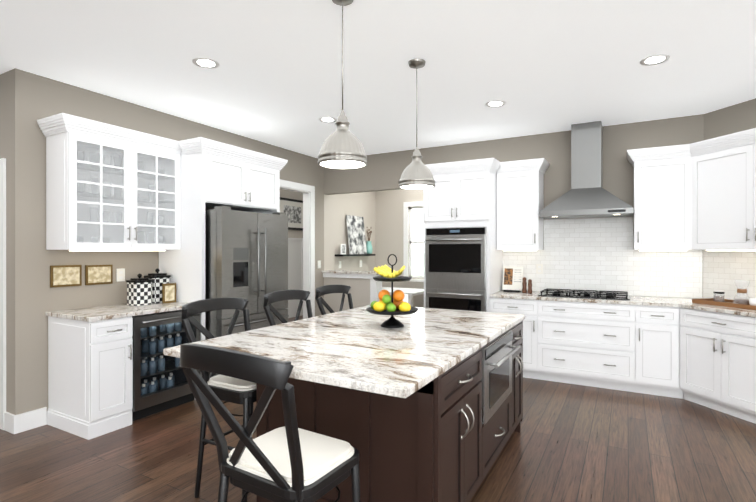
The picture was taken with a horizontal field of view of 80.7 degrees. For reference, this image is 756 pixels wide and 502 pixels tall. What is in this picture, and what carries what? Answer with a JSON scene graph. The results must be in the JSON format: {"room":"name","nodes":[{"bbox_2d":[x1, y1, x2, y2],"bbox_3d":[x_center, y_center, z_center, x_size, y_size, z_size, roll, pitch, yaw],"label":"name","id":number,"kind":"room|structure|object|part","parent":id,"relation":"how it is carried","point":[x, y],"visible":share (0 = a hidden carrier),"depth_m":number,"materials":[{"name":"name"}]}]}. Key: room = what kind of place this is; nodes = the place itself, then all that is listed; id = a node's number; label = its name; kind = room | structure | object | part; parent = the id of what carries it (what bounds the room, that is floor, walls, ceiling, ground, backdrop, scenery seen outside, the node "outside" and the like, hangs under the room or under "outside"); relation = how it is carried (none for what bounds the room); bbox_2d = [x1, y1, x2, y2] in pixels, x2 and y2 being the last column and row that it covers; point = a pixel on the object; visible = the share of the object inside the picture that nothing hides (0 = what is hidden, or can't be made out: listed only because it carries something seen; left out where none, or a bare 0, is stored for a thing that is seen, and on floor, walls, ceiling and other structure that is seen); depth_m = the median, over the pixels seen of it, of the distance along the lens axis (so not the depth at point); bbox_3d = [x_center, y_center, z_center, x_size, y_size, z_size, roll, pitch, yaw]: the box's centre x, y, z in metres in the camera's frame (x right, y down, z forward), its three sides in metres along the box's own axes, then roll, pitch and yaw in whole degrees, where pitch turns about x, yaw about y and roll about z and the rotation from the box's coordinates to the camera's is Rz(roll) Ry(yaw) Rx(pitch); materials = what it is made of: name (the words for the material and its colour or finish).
{"room":"kitchen","nodes":[
{"label":"kitchen","id":0,"kind":"room"},
{"bbox_2d":[0,71,7,411],"bbox_3d":[-4.950,-0.003,4.707,4.744,2.822,0.120,0,0,29],"label":"wall","id":1,"kind":"structure","parent":0,"point":[3,115],"depth_m":3.51,"materials":[{"name":"beige paint"}]},
{"bbox_2d":[0,158,423,433],"bbox_3d":[-2.273,0.216,6.364,7.800,2.380,5.665,0,0,29],"label":"door trim","id":2,"kind":"structure","parent":1,"relation":"attached to","point":[18,423],"depth_m":3.57,"materials":[{"name":"white wood"}]},
{"bbox_2d":[8,68,375,414],"bbox_3d":[-1.479,-0.004,5.928,0.120,2.822,5.640,0,0,29],"label":"wall","id":3,"kind":"structure","parent":0,"point":[33,297],"depth_m":3.67,"materials":[{"name":"beige paint"}]},
{"bbox_2d":[50,265,81,287],"bbox_3d":[-2.622,0.209,3.740,0.020,0.180,0.235,0,0,29],"label":"picture frame","id":4,"kind":"object","parent":3,"relation":"attached to","point":[65,275],"depth_m":3.73,"materials":[{"name":"brown metal"}]},
{"bbox_2d":[85,264,112,284],"bbox_3d":[-2.492,0.211,3.974,0.020,0.175,0.230,0,0,29],"label":"picture frame","id":5,"kind":"object","parent":3,"relation":"attached to","point":[94,274],"depth_m":3.96,"materials":[{"name":"brown metal"}]},
{"bbox_2d":[37,113,181,250],"bbox_3d":[-2.298,-0.523,3.919,0.387,1.047,1.055,0,0,29],"label":"upper cabinet","id":6,"kind":"object","parent":3,"relation":"attached to","point":[109,187],"visible":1,"depth_m":3.83,"materials":[{"name":"white wood"}]},
{"bbox_2d":[116,268,124,281],"bbox_3d":[-2.400,0.224,4.149,0.008,0.120,0.075,0,0,29],"label":"electrical outlet","id":7,"kind":"object","parent":3,"relation":"attached to","point":[120,274],"visible":1,"depth_m":4.14,"materials":[{"name":"white plastic"}]},
{"bbox_2d":[317,260,320,267],"bbox_3d":[-0.903,0.206,6.826,0.008,0.120,0.075,0,0,29],"label":"light switch","id":8,"kind":"object","parent":3,"relation":"attached to","point":[319,264],"visible":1,"depth_m":6.83,"materials":[{"name":"white plastic"}]},
{"bbox_2d":[335,254,374,255],"bbox_3d":[-0.373,0.070,7.618,0.159,0.030,1.060,0,0,29],"label":"shelf","id":9,"kind":"object","parent":3,"relation":"attached to","point":[354,254],"visible":0.93,"depth_m":7.44,"materials":[{"name":"black metal"}]},
{"bbox_2d":[340,244,345,253],"bbox_3d":[-0.569,-0.030,7.292,0.018,0.169,0.140,0,0,29],"label":"frame","id":10,"kind":"object","parent":9,"relation":"on","point":[342,248],"visible":1,"depth_m":7.27,"materials":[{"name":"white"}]},
{"bbox_2d":[346,215,366,253],"bbox_3d":[-0.369,-0.275,7.673,0.085,0.659,0.560,0,0,29],"label":"canvas art","id":11,"kind":"object","parent":9,"relation":"on","point":[356,235],"visible":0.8,"depth_m":7.65,"materials":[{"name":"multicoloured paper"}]},
{"bbox_2d":[366,229,372,253],"bbox_3d":[-0.157,-0.194,7.997,0.136,0.496,0.168,0,0,29],"label":"vase","id":12,"kind":"object","parent":9,"relation":"on","point":[369,248],"visible":0.98,"depth_m":7.94,"materials":[{"name":"teal ceramic"}]},
{"bbox_2d":[280,189,302,317],"bbox_3d":[-2.647,-0.006,8.031,0.160,2.822,5.640,0,0,29],"label":"wall","id":13,"kind":"structure","parent":0,"point":[295,259],"depth_m":9.42,"materials":[{"name":"beige paint"}]},
{"bbox_2d":[280,197,302,230],"bbox_3d":[-1.815,-0.771,9.398,0.034,0.650,0.900,0,0,29],"label":"framed picture","id":14,"kind":"object","parent":13,"relation":"attached to","point":[292,209],"visible":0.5,"depth_m":9.41,"materials":[{"name":"black paint"}]},
{"bbox_2d":[322,270,381,313],"bbox_3d":[-0.378,0.856,6.755,0.993,1.100,0.240,0,0,29],"label":"wall","id":15,"kind":"structure","parent":0,"point":[366,288],"depth_m":6.66,"materials":[{"name":"beige"}]},
{"bbox_2d":[0,315,755,501],"bbox_3d":[-0.345,1.458,4.281,13.200,0.100,15.500,0,0,29],"label":"floor","id":16,"kind":"structure","parent":0,"point":[574,443],"depth_m":3.05,"materials":[{"name":"brown wood"}]},
{"bbox_2d":[46,302,200,439],"bbox_3d":[-2.158,0.951,3.880,0.691,0.915,0.995,0,0,29],"label":"base cabinet","id":17,"kind":"object","parent":16,"relation":"on","point":[107,376],"depth_m":3.55,"materials":[{"name":"white painted wood"},{"name":"stainless steel"}]},
{"bbox_3d":[-2.182,0.511,3.893,0.635,0.034,0.995,0,0,29],"label":"left base cabinet top","id":18,"kind":"part","parent":17,"relation":"part of","materials":[{"name":"white stone"}]},
{"bbox_2d":[126,273,152,305],"bbox_3d":[-2.198,0.350,4.102,0.177,0.286,0.177,0,0,29],"label":"canister","id":19,"kind":"object","parent":17,"relation":"on","point":[139,291],"visible":1,"depth_m":4.04,"materials":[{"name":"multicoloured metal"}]},
{"bbox_2d":[144,268,170,302],"bbox_3d":[-2.133,0.330,4.300,0.187,0.324,0.187,0,0,29],"label":"canister","id":20,"kind":"object","parent":17,"relation":"on","point":[159,279],"visible":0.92,"depth_m":4.22,"materials":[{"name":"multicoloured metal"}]},
{"bbox_2d":[162,283,175,303],"bbox_3d":[-2.010,0.400,4.243,0.074,0.186,0.140,0,0,29],"label":"frame","id":21,"kind":"object","parent":17,"relation":"on","point":[168,292],"visible":1,"depth_m":4.21,"materials":[{"name":"brown metal"}]},
{"bbox_2d":[181,297,256,501],"bbox_3d":[-0.824,0.854,2.658,0.522,1.114,0.503,0,0,29],"label":"stool","id":22,"kind":"object","parent":16,"relation":"on","point":[226,389],"visible":0.5,"depth_m":2.54,"materials":[{"name":"black paint"}]},
{"bbox_2d":[159,137,287,376],"bbox_3d":[-1.641,0.180,4.775,0.705,2.455,1.200,0,0,29],"label":"cabinet","id":23,"kind":"object","parent":16,"relation":"on","point":[214,173],"visible":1,"depth_m":4.31,"materials":[{"name":"white wood"}]},
{"bbox_2d":[205,206,288,376],"bbox_3d":[-1.546,0.493,4.723,0.871,1.830,0.930,0,0,29],"label":"fridge","id":24,"kind":"object","parent":16,"relation":"on","point":[246,255],"visible":0.54,"depth_m":4.38,"materials":[{"name":"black metal"}]},
{"bbox_2d":[180,343,359,501],"bbox_3d":[-0.360,0.855,1.578,0.503,1.114,0.522,0,0,32],"label":"stool","id":25,"kind":"object","parent":16,"relation":"on","point":[290,461],"visible":1,"depth_m":1.47,"materials":[{"name":"black paint"}]},
{"bbox_2d":[263,290,312,325],"bbox_3d":[-0.502,0.854,3.234,0.522,1.114,0.503,0,0,29],"label":"stool","id":26,"kind":"object","parent":16,"relation":"on","point":[276,296],"visible":0.19,"depth_m":3.33,"materials":[{"name":"black paint"}]},
{"bbox_2d":[315,285,352,314],"bbox_3d":[-0.209,0.853,3.758,0.522,1.114,0.503,0,0,29],"label":"stool","id":27,"kind":"object","parent":16,"relation":"on","point":[329,289],"visible":0.25,"depth_m":3.86,"materials":[{"name":"black paint"}]},
{"bbox_2d":[257,320,522,501],"bbox_3d":[0.265,0.970,2.903,1.122,0.880,1.802,0,0,29],"label":"kitchen island","id":28,"kind":"object","parent":16,"relation":"on","point":[445,436],"visible":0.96,"depth_m":2.12,"materials":[{"name":"dark painted wood"},{"name":"granite"},{"name":"stainless steel"}]},
{"bbox_2d":[163,305,524,397],"bbox_3d":[0.027,0.512,2.860,1.364,0.034,2.145,0,0,29],"label":"island countertop","id":29,"kind":"structure","parent":28,"relation":"on","point":[360,348],"depth_m":2.35,"materials":[{"name":"stone"}]},
{"bbox_2d":[366,254,417,327],"bbox_3d":[0.094,0.257,2.920,0.344,0.474,0.344,0,0,29],"label":"fruit stand","id":30,"kind":"object","parent":29,"relation":"on","point":[396,303],"visible":1,"depth_m":2.88,"materials":[{"name":"black metal"}]},
{"bbox_2d":[382,287,423,306],"bbox_3d":[0.286,1.030,7.508,1.050,0.750,0.850,0,0,29],"label":"table","id":31,"kind":"object","parent":16,"relation":"on","point":[411,292],"visible":0.12,"depth_m":7.20,"materials":[{"name":"white wood"}]},
{"bbox_2d":[423,158,502,311],"bbox_3d":[1.038,0.182,5.473,0.940,2.450,0.716,0,0,29],"label":"tall cabinet","id":32,"kind":"object","parent":16,"relation":"on","point":[463,262],"visible":0.67,"depth_m":5.20,"materials":[{"name":"white painted wood"},{"name":"nickel"}]},
{"bbox_2d":[490,298,537,378],"bbox_3d":[1.646,0.968,5.189,0.520,0.880,0.620,0,0,29],"label":"base cabinet","id":33,"kind":"object","parent":16,"relation":"on","point":[529,308],"depth_m":4.86,"materials":[{"name":"white wood"}]},
{"bbox_2d":[538,300,645,393],"bbox_3d":[2.270,0.968,4.840,1.030,0.880,0.620,0,0,29],"label":"base cabinet","id":34,"kind":"object","parent":16,"relation":"on","point":[630,348],"depth_m":4.54,"materials":[{"name":"white wood"}]},
{"bbox_2d":[490,290,695,306],"bbox_3d":[2.308,0.510,4.813,2.042,0.034,0.636,0,0,29],"label":"countertop","id":35,"kind":"structure","parent":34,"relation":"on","point":[656,301],"depth_m":4.61,"materials":[{"name":"stone"}]},
{"bbox_2d":[502,266,522,291],"bbox_3d":[1.642,0.342,5.416,0.230,0.300,0.162,0,0,29],"label":"cookbook","id":36,"kind":"object","parent":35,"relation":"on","point":[512,278],"visible":1,"depth_m":5.40,"materials":[{"name":"white paper"}]},
{"bbox_2d":[522,277,531,293],"bbox_3d":[1.741,0.399,5.187,0.056,0.185,0.123,0,0,-44],"label":"pepper mills","id":37,"kind":"object","parent":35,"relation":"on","point":[524,289],"visible":1,"depth_m":5.19,"materials":[{"name":"brown wood"}]},
{"bbox_2d":[538,288,629,299],"bbox_3d":[2.257,0.467,4.876,0.880,0.049,0.480,0,0,29],"label":"cooktop","id":38,"kind":"object","parent":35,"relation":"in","point":[597,294],"visible":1,"depth_m":4.78,"materials":[{"name":"black metal"}]},
{"bbox_2d":[646,306,681,398],"bbox_3d":[2.821,0.968,4.531,0.354,0.880,0.620,0,0,29],"label":"base cabinet","id":39,"kind":"object","parent":16,"relation":"on","point":[663,325],"depth_m":4.25,"materials":[{"name":"white wood"}]},
{"bbox_2d":[680,308,687,399],"bbox_3d":[3.101,0.968,4.346,0.620,0.880,0.314,0,0,-16],"label":"base cabinet","id":40,"kind":"object","parent":16,"relation":"on","point":[683,311],"depth_m":4.13,"materials":[{"name":"white wood"}]},
{"bbox_2d":[688,309,755,423],"bbox_3d":[3.232,0.969,3.881,0.620,0.880,0.768,0,0,-16],"label":"base cabinet","id":41,"kind":"object","parent":16,"relation":"on","point":[717,361],"depth_m":3.79,"materials":[{"name":"white wood"}]},
{"bbox_2d":[679,301,755,316],"bbox_3d":[3.421,0.511,3.199,0.636,0.034,2.713,0,0,-16],"label":"countertop","id":42,"kind":"structure","parent":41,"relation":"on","point":[724,309],"depth_m":3.83,"materials":[{"name":"stone"}]},
{"bbox_2d":[692,279,755,309],"bbox_3d":[3.225,0.375,3.985,0.300,0.235,0.620,0,0,-16],"label":"tray","id":43,"kind":"object","parent":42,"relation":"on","point":[741,302],"visible":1,"depth_m":3.97,"materials":[{"name":"brown wood"}]},
{"bbox_2d":[0,0,755,157],"bbox_3d":[-0.345,-1.464,4.278,13.200,0.100,15.500,0,0,29],"label":"ceiling","id":44,"kind":"structure","parent":0,"point":[274,78],"depth_m":3.31,"materials":[{"name":"white paint"}]},
{"bbox_2d":[192,58,219,68],"bbox_3d":[-1.293,-1.410,3.342,0.196,0.003,0.196,0,0,29],"label":"recessed light","id":45,"kind":"object","parent":44,"relation":"in","point":[207,63],"visible":1,"depth_m":3.34,"materials":[{"name":"white"}]},
{"bbox_2d":[319,117,336,122],"bbox_3d":[-0.541,-1.412,4.789,0.196,0.003,0.196,0,0,29],"label":"recessed light","id":46,"kind":"object","parent":44,"relation":"in","point":[326,119],"visible":1,"depth_m":4.77,"materials":[{"name":"white"}]},
{"bbox_2d":[318,0,366,168],"bbox_3d":[-0.196,-0.943,2.456,0.274,0.936,0.272,0,0,29],"label":"pendant light","id":47,"kind":"object","parent":44,"relation":"hanging from","point":[342,147],"visible":1,"depth_m":2.39,"materials":[{"name":"silver metal"}]},
{"bbox_2d":[399,58,434,189],"bbox_3d":[0.290,-0.944,3.325,0.274,0.936,0.272,0,0,29],"label":"pendant light","id":48,"kind":"object","parent":44,"relation":"hanging from","point":[416,174],"visible":1,"depth_m":3.27,"materials":[{"name":"silver metal"}]},
{"bbox_2d":[485,100,505,106],"bbox_3d":[1.127,-1.411,4.268,0.196,0.003,0.196,0,0,29],"label":"recessed light","id":49,"kind":"object","parent":44,"relation":"in","point":[497,103],"visible":1,"depth_m":4.25,"materials":[{"name":"white"}]},
{"bbox_2d":[639,54,669,65],"bbox_3d":[2.045,-1.410,3.286,0.196,0.003,0.196,0,0,29],"label":"recessed light","id":50,"kind":"object","parent":44,"relation":"in","point":[654,60],"visible":1,"depth_m":3.28,"materials":[{"name":"white"}]},
{"bbox_2d":[376,189,423,307],"bbox_3d":[1.262,-0.006,7.700,3.175,2.822,0.120,0,0,29],"label":"wall","id":51,"kind":"structure","parent":0,"point":[380,213],"depth_m":8.18,"materials":[{"name":"beige paint"}]},
{"bbox_2d":[409,206,423,277],"bbox_3d":[1.067,-0.155,7.930,1.600,1.880,0.270,0,0,29],"label":"nook window","id":52,"kind":"structure","parent":51,"relation":"in","point":[416,246],"depth_m":8.24,"materials":[{"name":"white"}]},
{"bbox_2d":[324,114,703,298],"bbox_3d":[1.237,-0.004,5.851,4.938,2.822,0.120,0,0,29],"label":"wall","id":53,"kind":"structure","parent":0,"point":[381,172],"depth_m":5.31,"materials":[{"name":"beige paint"}]},
{"bbox_2d":[496,158,548,250],"bbox_3d":[1.717,-0.521,5.283,0.543,1.042,0.387,0,0,29],"label":"upper cabinet","id":54,"kind":"object","parent":53,"relation":"attached to","point":[520,201],"visible":1,"depth_m":5.17,"materials":[{"name":"white wood"}]},
{"bbox_2d":[539,121,633,218],"bbox_3d":[2.293,-0.894,4.899,0.900,1.036,0.502,0,0,29],"label":"range hood","id":55,"kind":"object","parent":53,"relation":"attached to","point":[587,195],"visible":1,"depth_m":4.86,"materials":[{"name":"silver metal"}]},
{"bbox_2d":[503,217,702,298],"bbox_3d":[2.460,0.057,5.093,2.043,0.870,0.008,0,0,29],"label":"wall tile","id":56,"kind":"structure","parent":53,"relation":"attached to","point":[600,254],"depth_m":5.03,"materials":[{"name":"white tile"}]},
{"bbox_2d":[536,264,542,273],"bbox_3d":[1.950,0.217,5.369,0.075,0.120,0.008,0,0,29],"label":"electrical outlet","id":57,"kind":"object","parent":56,"relation":"attached to","point":[539,268],"visible":1,"depth_m":5.37,"materials":[{"name":"white plastic"}]},
{"bbox_2d":[627,144,691,250],"bbox_3d":[2.962,-0.521,4.588,0.687,1.042,0.389,0,0,29],"label":"upper cabinet","id":58,"kind":"object","parent":53,"relation":"attached to","point":[662,198],"visible":0.94,"depth_m":4.48,"materials":[{"name":"white wood"}]},
{"bbox_2d":[704,98,755,139],"bbox_3d":[3.829,-0.002,3.167,0.120,2.822,3.000,0,0,-16],"label":"wall","id":59,"kind":"structure","parent":0,"point":[739,117],"depth_m":4.33,"materials":[{"name":"beige paint"}]},
{"bbox_2d":[691,136,755,250],"bbox_3d":[3.377,-0.483,3.893,0.342,0.943,1.329,0,0,-16],"label":"upper cabinet","id":60,"kind":"object","parent":59,"relation":"attached to","point":[723,193],"depth_m":4.06,"materials":[{"name":"white wood"}]},
{"bbox_2d":[703,250,755,299],"bbox_3d":[3.753,0.242,3.197,0.008,0.502,2.900,0,0,-16],"label":"wall tiles","id":61,"kind":"structure","parent":59,"relation":"attached to","point":[723,271],"depth_m":4.34,"materials":[{"name":"white tile"}]}
]}

